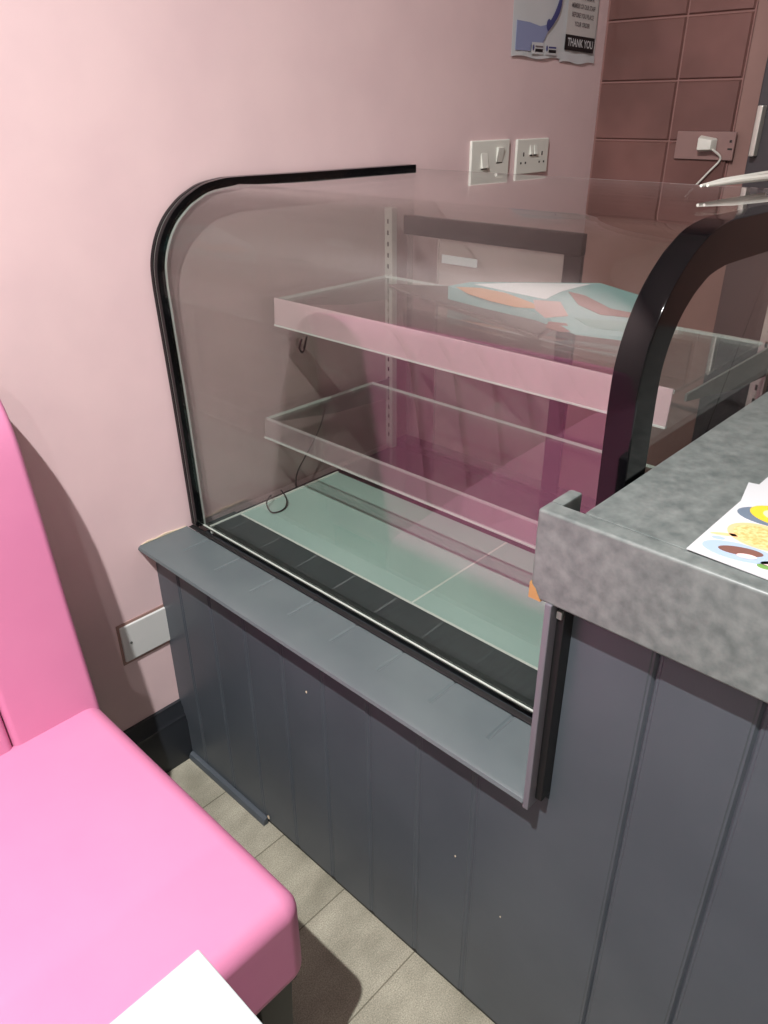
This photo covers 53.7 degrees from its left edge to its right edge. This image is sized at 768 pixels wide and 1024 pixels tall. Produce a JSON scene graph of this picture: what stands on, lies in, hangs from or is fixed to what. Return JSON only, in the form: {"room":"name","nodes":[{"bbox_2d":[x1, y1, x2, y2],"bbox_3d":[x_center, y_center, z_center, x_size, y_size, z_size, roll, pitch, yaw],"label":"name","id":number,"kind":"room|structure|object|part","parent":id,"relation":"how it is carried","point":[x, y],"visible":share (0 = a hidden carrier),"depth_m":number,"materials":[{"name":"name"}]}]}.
{"room":"cafe","nodes":[
{"label":"cafe","id":0,"kind":"room"},
{"bbox_2d":[0,0,608,730],"bbox_3d":[-1.205,-0.401,0.580,0.100,2.980,5.460,24,36,38],"label":"wall","id":1,"kind":"structure","parent":0,"point":[111,110],"depth_m":1.54,"materials":[{"name":"pink paint"}]},
{"bbox_2d":[116,604,169,665],"bbox_3d":[-0.521,0.268,1.656,0.008,0.103,0.118,24,36,38],"label":"plate","id":2,"kind":"object","parent":1,"relation":"attached to","point":[145,633],"visible":1,"depth_m":1.65,"materials":[{"name":"grey plastic"}]},
{"bbox_2d":[123,699,192,772],"bbox_3d":[-1.718,1.143,0.676,0.022,0.170,3.612,24,36,38],"label":"baseboard","id":3,"kind":"structure","parent":1,"relation":"attached to","point":[164,735],"depth_m":1.78,"materials":[{"name":"black paint"}]},
{"bbox_2d":[469,139,509,173],"bbox_3d":[0.278,-0.921,1.978,0.015,0.088,0.165,24,36,38],"label":"switch","id":4,"kind":"object","parent":1,"relation":"attached to","point":[489,156],"visible":0.77,"depth_m":1.97,"materials":[{"name":"white plastic"}]},
{"bbox_2d":[513,138,548,173],"bbox_3d":[0.411,-0.986,2.104,0.014,0.088,0.154,24,36,38],"label":"socket","id":5,"kind":"object","parent":1,"relation":"attached to","point":[531,154],"visible":0.95,"depth_m":2.10,"materials":[{"name":"white plastic"}]},
{"bbox_2d":[511,0,563,58],"bbox_3d":[0.399,-1.320,1.919,0.006,0.301,0.226,24,36,38],"label":"poster","id":6,"kind":"object","parent":1,"relation":"attached to","point":[537,24],"visible":1,"depth_m":1.95,"materials":[{"name":"grey paper"}]},
{"bbox_2d":[559,0,599,63],"bbox_3d":[0.539,-1.385,2.052,0.007,0.301,0.181,24,36,38],"label":"notice","id":7,"kind":"object","parent":1,"relation":"attached to","point":[580,17],"visible":1,"depth_m":2.08,"materials":[{"name":"grey paper"}]},
{"bbox_2d":[167,759,494,1023],"bbox_3d":[0.438,1.653,-0.080,4.600,0.050,5.460,24,36,38],"label":"floor","id":8,"kind":"structure","parent":0,"point":[354,969],"depth_m":1.42,"materials":[{"name":"tile"}]},
{"bbox_2d":[0,400,301,1023],"bbox_3d":[-0.901,0.606,0.747,0.771,1.041,1.498,24,36,38],"label":"banquette","id":9,"kind":"object","parent":8,"relation":"on","point":[112,875],"visible":1,"depth_m":1.07,"materials":[{"name":"pink leather"}]},
{"bbox_2d":[0,708,301,1023],"bbox_3d":[-0.829,0.754,0.750,0.575,0.172,1.498,24,36,38],"label":"seat cushion","id":10,"kind":"object","parent":9,"relation":"on","point":[112,875],"depth_m":1.03,"materials":[{"name":"pink leather"}]},
{"bbox_3d":[-0.173,0.803,1.168,0.056,0.287,0.060,24,36,38],"label":"leg","id":11,"kind":"part","parent":9,"relation":"part of","materials":[{"name":"black"}]},
{"bbox_3d":[-0.854,0.828,0.817,0.605,0.022,1.478,24,36,38],"label":"seat","id":12,"kind":"part","parent":9,"relation":"part of","materials":[{"name":"black"}]},
{"bbox_2d":[110,950,262,1023],"bbox_3d":[-0.142,0.949,0.400,0.717,0.750,0.702,24,36,38],"label":"table","id":13,"kind":"object","parent":8,"relation":"on","point":[194,992],"visible":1,"depth_m":0.63,"materials":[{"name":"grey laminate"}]},
{"bbox_2d":[138,392,767,1023],"bbox_3d":[0.571,0.360,1.206,2.200,1.023,0.822,24,36,38],"label":"counter","id":14,"kind":"object","parent":8,"relation":"on","point":[603,858],"depth_m":1.03,"materials":[{"name":"grey paint"}]},
{"bbox_3d":[-0.127,0.477,1.443,0.972,0.576,0.016,24,36,38],"label":"panel","id":15,"kind":"part","parent":14,"relation":"part of","materials":[{"name":"grey paint"}]},
{"bbox_2d":[150,164,767,724],"bbox_3d":[0.166,-0.235,1.422,0.968,0.698,0.714,24,36,38],"label":"display case","id":16,"kind":"object","parent":14,"relation":"on","point":[433,545],"visible":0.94,"depth_m":1.43,"materials":[{"name":"black"}]},
{"bbox_3d":[-0.181,-0.394,1.711,0.011,0.684,0.711,24,36,38],"label":"edge trim","id":17,"kind":"part","parent":16,"relation":"part of","materials":[{"name":"black"}]},
{"bbox_3d":[-0.171,-0.390,1.702,0.012,0.684,0.711,24,36,38],"label":"edge trim","id":18,"kind":"part","parent":16,"relation":"part of","materials":[{"name":"black"}]},
{"bbox_3d":[-0.062,0.172,1.369,0.906,0.003,0.003,24,36,38],"label":"sill","id":19,"kind":"part","parent":16,"relation":"part of","materials":[{"name":"black metal"}]},
{"bbox_3d":[0.111,0.103,1.513,0.895,0.016,0.295,24,36,38],"label":"deck panel","id":20,"kind":"part","parent":16,"relation":"part of","materials":[{"name":"glass"}]},
{"bbox_2d":[388,284,549,336],"bbox_3d":[0.187,-0.415,1.508,0.134,0.004,0.498,-16,32,-27],"label":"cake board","id":21,"kind":"object","parent":16,"relation":"on","point":[437,294],"visible":0.56,"depth_m":1.45,"materials":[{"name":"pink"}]},
{"bbox_2d":[448,282,637,339],"bbox_3d":[0.294,-0.384,1.382,0.452,0.058,0.150,24,36,38],"label":"paper","id":22,"kind":"object","parent":21,"relation":"on","point":[599,310],"visible":0.91,"depth_m":1.37,"materials":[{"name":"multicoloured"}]},
{"bbox_3d":[0.221,-0.596,1.627,0.470,0.042,0.018,24,36,38],"label":"door rail","id":23,"kind":"part","parent":16,"relation":"part of","materials":[{"name":"grey metal"}]},
{"bbox_3d":[0.166,-0.240,1.427,0.907,0.674,0.702,24,36,38],"label":"curved glass","id":24,"kind":"part","parent":16,"relation":"part of","materials":[{"name":"clear glass"}]},
{"bbox_3d":[0.505,-0.093,1.134,0.034,0.684,0.711,24,36,38],"label":"frame","id":25,"kind":"part","parent":16,"relation":"part of","materials":[{"name":"black metal"}]},
{"bbox_2d":[700,171,767,186],"bbox_3d":[0.592,-0.556,1.265,0.274,0.012,0.045,-20,34,-32],"label":"tongs","id":26,"kind":"object","parent":16,"relation":"on","point":[758,176],"visible":1,"depth_m":1.24,"materials":[{"name":"white plastic"}]},
{"bbox_3d":[0.195,0.240,0.929,0.009,0.324,0.034,24,36,38],"label":"trim","id":27,"kind":"part","parent":14,"relation":"part of","materials":[{"name":"grey paint"}]},
{"bbox_3d":[0.670,0.653,0.680,1.227,0.971,0.016,24,36,38],"label":"panel","id":28,"kind":"part","parent":14,"relation":"part of","materials":[{"name":"grey paint"}]},
{"bbox_2d":[586,392,767,572],"bbox_3d":[0.930,0.076,0.688,1.228,0.038,0.794,24,36,38],"label":"countertop","id":29,"kind":"structure","parent":14,"relation":"on","point":[680,498],"depth_m":0.86,"materials":[{"name":"stone"}]},
{"bbox_2d":[687,477,767,579],"bbox_3d":[0.539,0.053,0.690,0.422,0.002,0.312,24,36,38],"label":"menu","id":30,"kind":"object","parent":14,"relation":"on","point":[738,539],"visible":1,"depth_m":0.74,"materials":[{"name":"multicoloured paper"}]},
{"bbox_2d":[741,482,758,499],"bbox_3d":[0.500,0.032,0.735,0.295,0.001,0.147,16,32,28],"label":"menu sheet","id":31,"kind":"object","parent":14,"relation":"on","point":[750,486],"visible":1,"depth_m":0.84,"materials":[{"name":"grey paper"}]},
{"bbox_2d":[691,57,767,441],"bbox_3d":[1.158,-0.567,1.954,0.550,1.950,0.116,24,36,38],"label":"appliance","id":32,"kind":"object","parent":8,"relation":"on","point":[743,301],"visible":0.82,"depth_m":2.10,"materials":[{"name":"grey"}]},
{"bbox_3d":[0.939,-0.958,1.909,0.014,0.115,0.028,24,36,38],"label":"handle","id":33,"kind":"part","parent":32,"relation":"part of","materials":[{"name":"silver metal"}]},
{"bbox_2d":[559,0,767,498],"bbox_3d":[2.308,-0.593,0.889,4.500,2.980,0.100,24,36,38],"label":"wall","id":34,"kind":"structure","parent":0,"point":[622,256],"depth_m":2.40,"materials":[{"name":"pink paint"}]},
{"bbox_2d":[590,0,758,185],"bbox_3d":[0.784,-1.698,1.845,0.418,1.865,0.012,24,36,38],"label":"wall tiles","id":35,"kind":"object","parent":34,"relation":"attached to","point":[669,67],"depth_m":2.11,"materials":[{"name":"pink tile"}]},
{"bbox_2d":[674,131,737,184],"bbox_3d":[0.875,-0.961,2.107,0.164,0.170,0.038,24,36,38],"label":"wall socket","id":36,"kind":"object","parent":34,"relation":"attached to","point":[701,145],"visible":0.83,"depth_m":2.08,"materials":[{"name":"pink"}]},
{"bbox_3d":[0.884,-1.010,2.093,0.164,0.070,0.008,24,36,38],"label":"plate","id":37,"kind":"part","parent":36,"relation":"part of","materials":[{"name":"red"}]}
]}

